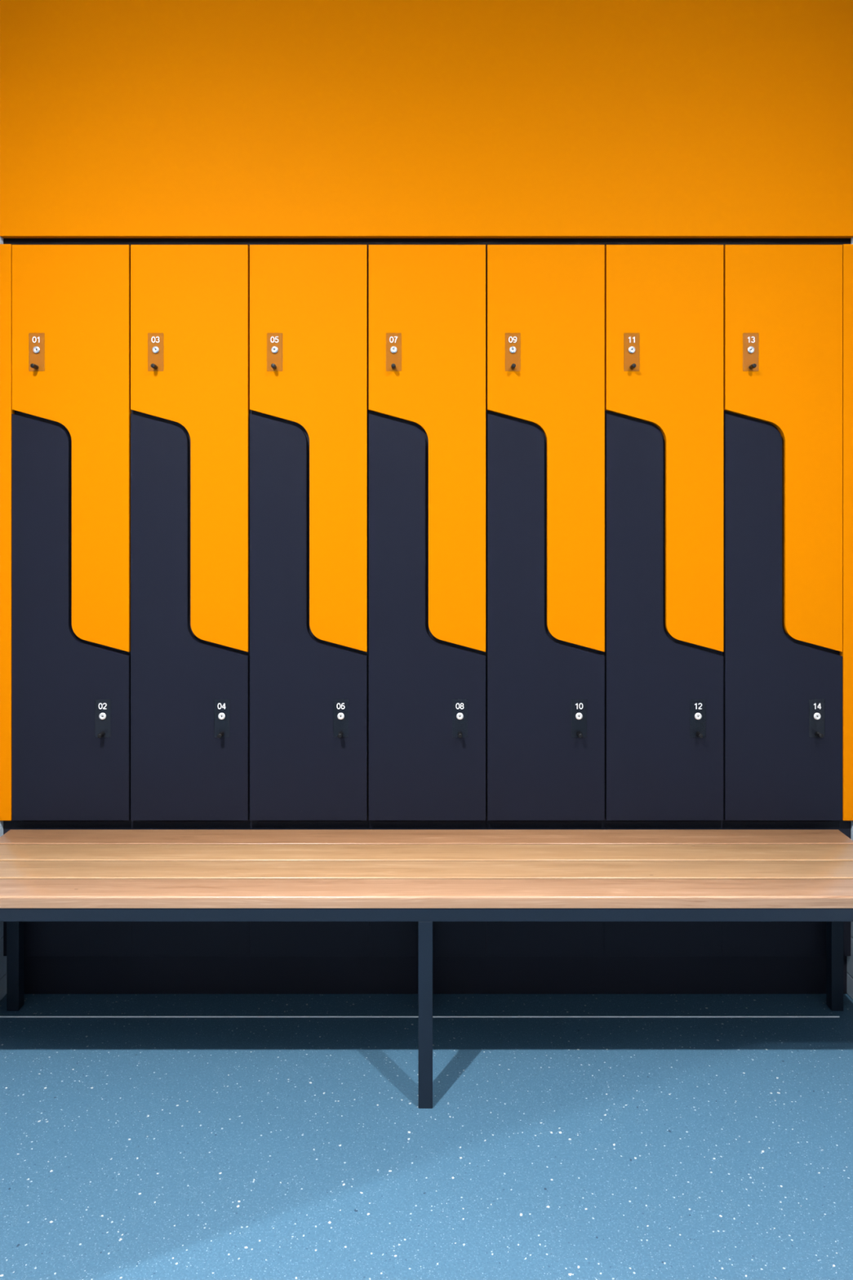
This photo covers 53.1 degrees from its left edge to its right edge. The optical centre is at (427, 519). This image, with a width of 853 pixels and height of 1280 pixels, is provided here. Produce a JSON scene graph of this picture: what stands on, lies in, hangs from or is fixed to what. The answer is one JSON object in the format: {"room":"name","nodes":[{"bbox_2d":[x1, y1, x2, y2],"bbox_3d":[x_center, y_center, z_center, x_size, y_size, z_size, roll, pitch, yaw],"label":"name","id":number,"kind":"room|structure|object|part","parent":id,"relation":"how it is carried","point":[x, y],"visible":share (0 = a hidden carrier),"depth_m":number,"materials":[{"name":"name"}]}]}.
{"room":"changing room","nodes":[
{"label":"changing room","id":0,"kind":"room"},
{"bbox_2d":[0,236,6,1000],"bbox_3d":[-2.139,-0.142,1.876,2.121,2.720,1.528,0,0,0],"label":"wall","id":1,"kind":"structure","parent":0,"point":[2,958],"depth_m":2.17,"materials":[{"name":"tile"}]},
{"bbox_2d":[0,244,14,820],"bbox_3d":[-1.064,0.031,2.161,0.029,1.454,0.020,0,0,0],"label":"strip","id":2,"kind":"object","parent":1,"relation":"attached to","point":[6,411],"visible":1,"depth_m":2.15,"materials":[{"name":"orange laminate"}]},
{"bbox_2d":[3,819,14,955],"bbox_3d":[-1.065,0.208,2.180,0.028,1.804,0.018,0,0,0],"label":"strip","id":3,"kind":"object","parent":1,"relation":"attached to","point":[7,824],"visible":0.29,"depth_m":2.17,"materials":[{"name":"black"}]},
{"bbox_2d":[23,955,846,993],"bbox_3d":[0.000,1.164,2.200,2.157,0.107,0.016,0,0,0],"label":"baseboard","id":4,"kind":"structure","parent":1,"relation":"attached to","point":[42,974],"depth_m":2.19,"materials":[{"name":"black"}]},
{"bbox_2d":[12,244,133,955],"bbox_3d":[-0.900,0.208,2.368,0.300,1.804,0.485,0,0,0],"label":"locker","id":5,"kind":"object","parent":4,"relation":"on","point":[71,304],"visible":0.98,"depth_m":2.15,"materials":[{"name":"black"}]},
{"bbox_3d":[-0.984,-0.385,2.137,0.011,0.011,0.024,0,0,0],"label":"door knob","id":6,"kind":"part","parent":5,"relation":"part of","materials":[{"name":"black plastic"}]},
{"bbox_3d":[-0.984,-0.423,2.150,0.039,0.096,0.002,0,0,0],"label":"number plate","id":7,"kind":"part","parent":5,"relation":"part of","materials":[{"name":"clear plastic"}]},
{"bbox_3d":[-0.900,0.245,2.161,0.296,1.026,0.018,0,0,0],"label":"door","id":8,"kind":"part","parent":5,"relation":"part of","materials":[{"name":"black laminate"}]},
{"bbox_3d":[-0.900,-0.181,2.161,0.296,1.027,0.018,0,0,0],"label":"door","id":9,"kind":"part","parent":5,"relation":"part of","materials":[{"name":"orange laminate"}]},
{"bbox_3d":[-0.900,0.938,2.179,0.300,0.343,0.018,0,0,0],"label":"panel","id":10,"kind":"part","parent":5,"relation":"part of","materials":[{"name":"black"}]},
{"bbox_3d":[-0.818,0.538,2.137,0.011,0.011,0.024,0,0,0],"label":"door knob","id":11,"kind":"part","parent":5,"relation":"part of","materials":[{"name":"black plastic"}]},
{"bbox_3d":[-0.818,0.500,2.150,0.039,0.096,0.002,0,0,0],"label":"number plate","id":12,"kind":"part","parent":5,"relation":"part of","materials":[{"name":"clear plastic"}]},
{"bbox_2d":[130,244,250,955],"bbox_3d":[-0.600,0.208,2.368,0.300,1.804,0.485,0,0,0],"label":"locker","id":13,"kind":"object","parent":4,"relation":"on","point":[190,304],"visible":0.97,"depth_m":2.15,"materials":[{"name":"black"}]},
{"bbox_3d":[-0.684,-0.385,2.137,0.011,0.011,0.024,0,0,0],"label":"door knob","id":14,"kind":"part","parent":13,"relation":"part of","materials":[{"name":"black plastic"}]},
{"bbox_3d":[-0.600,-0.181,2.161,0.296,1.027,0.018,0,0,0],"label":"door","id":15,"kind":"part","parent":13,"relation":"part of","materials":[{"name":"orange laminate"}]},
{"bbox_3d":[-0.600,0.245,2.161,0.296,1.026,0.018,0,0,0],"label":"door","id":16,"kind":"part","parent":13,"relation":"part of","materials":[{"name":"black laminate"}]},
{"bbox_3d":[-0.600,0.938,2.179,0.300,0.343,0.018,0,0,0],"label":"panel","id":17,"kind":"part","parent":13,"relation":"part of","materials":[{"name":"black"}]},
{"bbox_3d":[-0.517,0.538,2.137,0.011,0.011,0.024,0,0,0],"label":"door knob","id":18,"kind":"part","parent":13,"relation":"part of","materials":[{"name":"black plastic"}]},
{"bbox_2d":[249,244,368,955],"bbox_3d":[-0.300,0.208,2.368,0.300,1.804,0.485,0,0,0],"label":"locker","id":19,"kind":"object","parent":4,"relation":"on","point":[308,304],"visible":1,"depth_m":2.15,"materials":[{"name":"black"}]},
{"bbox_3d":[-0.384,-0.385,2.137,0.011,0.011,0.024,0,0,0],"label":"door knob","id":20,"kind":"part","parent":19,"relation":"part of","materials":[{"name":"black plastic"}]},
{"bbox_3d":[-0.300,-0.181,2.161,0.296,1.027,0.018,0,0,0],"label":"door","id":21,"kind":"part","parent":19,"relation":"part of","materials":[{"name":"orange laminate"}]},
{"bbox_3d":[-0.300,0.245,2.161,0.296,1.026,0.018,0,0,0],"label":"door","id":22,"kind":"part","parent":19,"relation":"part of","materials":[{"name":"black laminate"}]},
{"bbox_3d":[-0.300,0.938,2.179,0.300,0.343,0.018,0,0,0],"label":"panel","id":23,"kind":"part","parent":19,"relation":"part of","materials":[{"name":"black"}]},
{"bbox_3d":[-0.217,0.538,2.137,0.011,0.011,0.024,0,0,0],"label":"door knob","id":24,"kind":"part","parent":19,"relation":"part of","materials":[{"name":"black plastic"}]},
{"bbox_2d":[368,244,485,955],"bbox_3d":[0.000,0.208,2.368,0.300,1.804,0.485,0,0,0],"label":"locker","id":25,"kind":"object","parent":4,"relation":"on","point":[427,303],"visible":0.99,"depth_m":2.15,"materials":[{"name":"black"}]},
{"bbox_3d":[-0.084,-0.385,2.137,0.011,0.011,0.024,0,0,0],"label":"door knob","id":26,"kind":"part","parent":25,"relation":"part of","materials":[{"name":"black plastic"}]},
{"bbox_3d":[-0.072,0.938,2.179,0.155,0.343,0.018,0,0,0],"label":"panel","id":27,"kind":"part","parent":25,"relation":"part of","materials":[{"name":"black wood"}]},
{"bbox_3d":[0.000,-0.181,2.161,0.296,1.027,0.018,0,0,0],"label":"door","id":28,"kind":"part","parent":25,"relation":"part of","materials":[{"name":"orange laminate"}]},
{"bbox_3d":[0.000,0.245,2.161,0.296,1.026,0.018,0,0,0],"label":"door","id":29,"kind":"part","parent":25,"relation":"part of","materials":[{"name":"black laminate"}]},
{"bbox_3d":[0.078,0.938,2.179,0.145,0.343,0.018,0,0,0],"label":"panel","id":30,"kind":"part","parent":25,"relation":"part of","materials":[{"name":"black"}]},
{"bbox_3d":[0.083,0.538,2.137,0.011,0.011,0.024,0,0,0],"label":"door knob","id":31,"kind":"part","parent":25,"relation":"part of","materials":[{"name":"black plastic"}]},
{"bbox_2d":[485,244,604,955],"bbox_3d":[0.300,0.208,2.368,0.300,1.804,0.485,0,0,0],"label":"locker","id":32,"kind":"object","parent":4,"relation":"on","point":[545,304],"visible":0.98,"depth_m":2.15,"materials":[{"name":"black"}]},
{"bbox_3d":[0.216,-0.385,2.137,0.011,0.011,0.024,0,0,0],"label":"door knob","id":33,"kind":"part","parent":32,"relation":"part of","materials":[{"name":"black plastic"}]},
{"bbox_3d":[0.300,0.938,2.179,0.300,0.343,0.018,0,0,0],"label":"panel","id":34,"kind":"part","parent":32,"relation":"part of","materials":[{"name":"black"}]},
{"bbox_3d":[0.300,-0.181,2.161,0.296,1.027,0.018,0,0,0],"label":"door","id":35,"kind":"part","parent":32,"relation":"part of","materials":[{"name":"orange laminate"}]},
{"bbox_3d":[0.300,0.245,2.161,0.296,1.026,0.018,0,0,0],"label":"door","id":36,"kind":"part","parent":32,"relation":"part of","materials":[{"name":"black laminate"}]},
{"bbox_3d":[0.383,0.538,2.137,0.011,0.011,0.024,0,0,0],"label":"door knob","id":37,"kind":"part","parent":32,"relation":"part of","materials":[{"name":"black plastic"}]},
{"bbox_2d":[604,244,723,955],"bbox_3d":[0.600,0.208,2.368,0.300,1.804,0.485,0,0,0],"label":"locker","id":38,"kind":"object","parent":4,"relation":"on","point":[664,304],"visible":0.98,"depth_m":2.15,"materials":[{"name":"black"}]},
{"bbox_3d":[0.516,-0.423,2.150,0.039,0.096,0.002,0,0,0],"label":"number plate","id":39,"kind":"part","parent":38,"relation":"part of","materials":[{"name":"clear plastic"}]},
{"bbox_3d":[0.516,-0.385,2.137,0.011,0.011,0.024,0,0,0],"label":"door knob","id":40,"kind":"part","parent":38,"relation":"part of","materials":[{"name":"black plastic"}]},
{"bbox_3d":[0.600,0.938,2.179,0.300,0.343,0.018,0,0,0],"label":"panel","id":41,"kind":"part","parent":38,"relation":"part of","materials":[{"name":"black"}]},
{"bbox_3d":[0.600,-0.181,2.161,0.296,1.027,0.018,0,0,0],"label":"door","id":42,"kind":"part","parent":38,"relation":"part of","materials":[{"name":"orange laminate"}]},
{"bbox_3d":[0.600,0.245,2.161,0.296,1.026,0.018,0,0,0],"label":"door","id":43,"kind":"part","parent":38,"relation":"part of","materials":[{"name":"black laminate"}]},
{"bbox_3d":[0.682,0.500,2.150,0.039,0.096,0.002,0,0,0],"label":"number plate","id":44,"kind":"part","parent":38,"relation":"part of","materials":[{"name":"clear plastic"}]},
{"bbox_3d":[0.682,0.538,2.137,0.011,0.011,0.024,0,0,0],"label":"door knob","id":45,"kind":"part","parent":38,"relation":"part of","materials":[{"name":"black plastic"}]},
{"bbox_2d":[721,244,842,955],"bbox_3d":[0.900,0.208,2.368,0.300,1.804,0.485,0,0,0],"label":"locker","id":46,"kind":"object","parent":4,"relation":"on","point":[783,304],"visible":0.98,"depth_m":2.15,"materials":[{"name":"black"}]},
{"bbox_3d":[0.816,-0.385,2.137,0.011,0.011,0.024,0,0,0],"label":"door knob","id":47,"kind":"part","parent":46,"relation":"part of","materials":[{"name":"black plastic"}]},
{"bbox_3d":[0.900,0.938,2.179,0.300,0.343,0.018,0,0,0],"label":"panel","id":48,"kind":"part","parent":46,"relation":"part of","materials":[{"name":"black wood"}]},
{"bbox_3d":[0.900,-0.181,2.161,0.296,1.027,0.018,0,0,0],"label":"door","id":49,"kind":"part","parent":46,"relation":"part of","materials":[{"name":"orange laminate"}]},
{"bbox_3d":[0.900,0.245,2.161,0.296,1.026,0.018,0,0,0],"label":"door","id":50,"kind":"part","parent":46,"relation":"part of","materials":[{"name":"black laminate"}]},
{"bbox_3d":[0.983,0.538,2.137,0.011,0.011,0.024,0,0,0],"label":"door knob","id":51,"kind":"part","parent":46,"relation":"part of","materials":[{"name":"black plastic"}]},
{"bbox_2d":[0,992,852,1279],"bbox_3d":[0.000,1.242,0.220,6.400,0.050,4.840,0,0,0],"label":"floor","id":52,"kind":"structure","parent":0,"point":[131,1148],"depth_m":1.68,"materials":[{"name":"blue plastic"}]},
{"bbox_2d":[0,1016,839,1017],"bbox_3d":[-0.034,1.217,2.091,2.088,0.002,0.003,0,0,0],"label":"weld line","id":53,"kind":"structure","parent":52,"relation":"on","point":[0,1016],"depth_m":2.09,"materials":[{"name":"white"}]},
{"bbox_2d":[0,829,852,1108],"bbox_3d":[-0.007,0.998,1.954,2.082,0.440,0.382,0,0,0],"label":"bench","id":54,"kind":"object","parent":52,"relation":"on","point":[424,877],"visible":1,"depth_m":1.88,"materials":[{"name":"brown wood"}]},
{"bbox_3d":[-1.028,1.024,2.130,0.030,0.387,0.030,0,0,0],"label":"leg","id":55,"kind":"part","parent":54,"relation":"part of","materials":[{"name":"black metal"}]},
{"bbox_3d":[-0.004,1.024,1.780,0.030,0.387,0.030,0,0,0],"label":"leg","id":56,"kind":"part","parent":54,"relation":"part of","materials":[{"name":"black metal"}]},
{"bbox_3d":[-0.005,0.817,1.780,2.076,0.029,0.030,0,0,0],"label":"rail","id":57,"kind":"part","parent":54,"relation":"part of","materials":[{"name":"black metal"}]},
{"bbox_3d":[1.018,1.024,2.130,0.030,0.387,0.030,0,0,0],"label":"leg","id":58,"kind":"part","parent":54,"relation":"part of","materials":[{"name":"black metal"}]},
{"bbox_2d":[0,0,852,238],"bbox_3d":[0.000,-1.109,2.160,2.157,0.786,0.018,0,0,0],"label":"wall","id":59,"kind":"structure","parent":0,"point":[119,118],"depth_m":2.15,"materials":[{"name":"orange paint"}]},
{"bbox_2d":[3,238,850,248],"bbox_3d":[0.000,-0.749,2.180,2.157,0.106,0.018,0,0,0],"label":"trim","id":60,"kind":"structure","parent":59,"relation":"attached to","point":[130,242],"depth_m":2.17,"materials":[{"name":"black metal"}]},
{"bbox_2d":[846,237,852,999],"bbox_3d":[2.139,-0.142,1.835,2.121,2.720,1.610,0,0,0],"label":"wall","id":61,"kind":"structure","parent":0,"point":[849,958],"depth_m":2.17,"materials":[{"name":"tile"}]},
{"bbox_2d":[839,651,850,955],"bbox_3d":[1.065,0.208,2.180,0.028,1.804,0.018,0,0,0],"label":"strip","id":62,"kind":"object","parent":61,"relation":"attached to","point":[845,825],"visible":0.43,"depth_m":2.17,"materials":[{"name":"black"}]},
{"bbox_2d":[840,244,852,820],"bbox_3d":[1.064,0.031,2.161,0.029,1.454,0.020,0,0,0],"label":"strip","id":63,"kind":"object","parent":61,"relation":"attached to","point":[846,654],"visible":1,"depth_m":2.15,"materials":[{"name":"orange laminate"}]}
]}

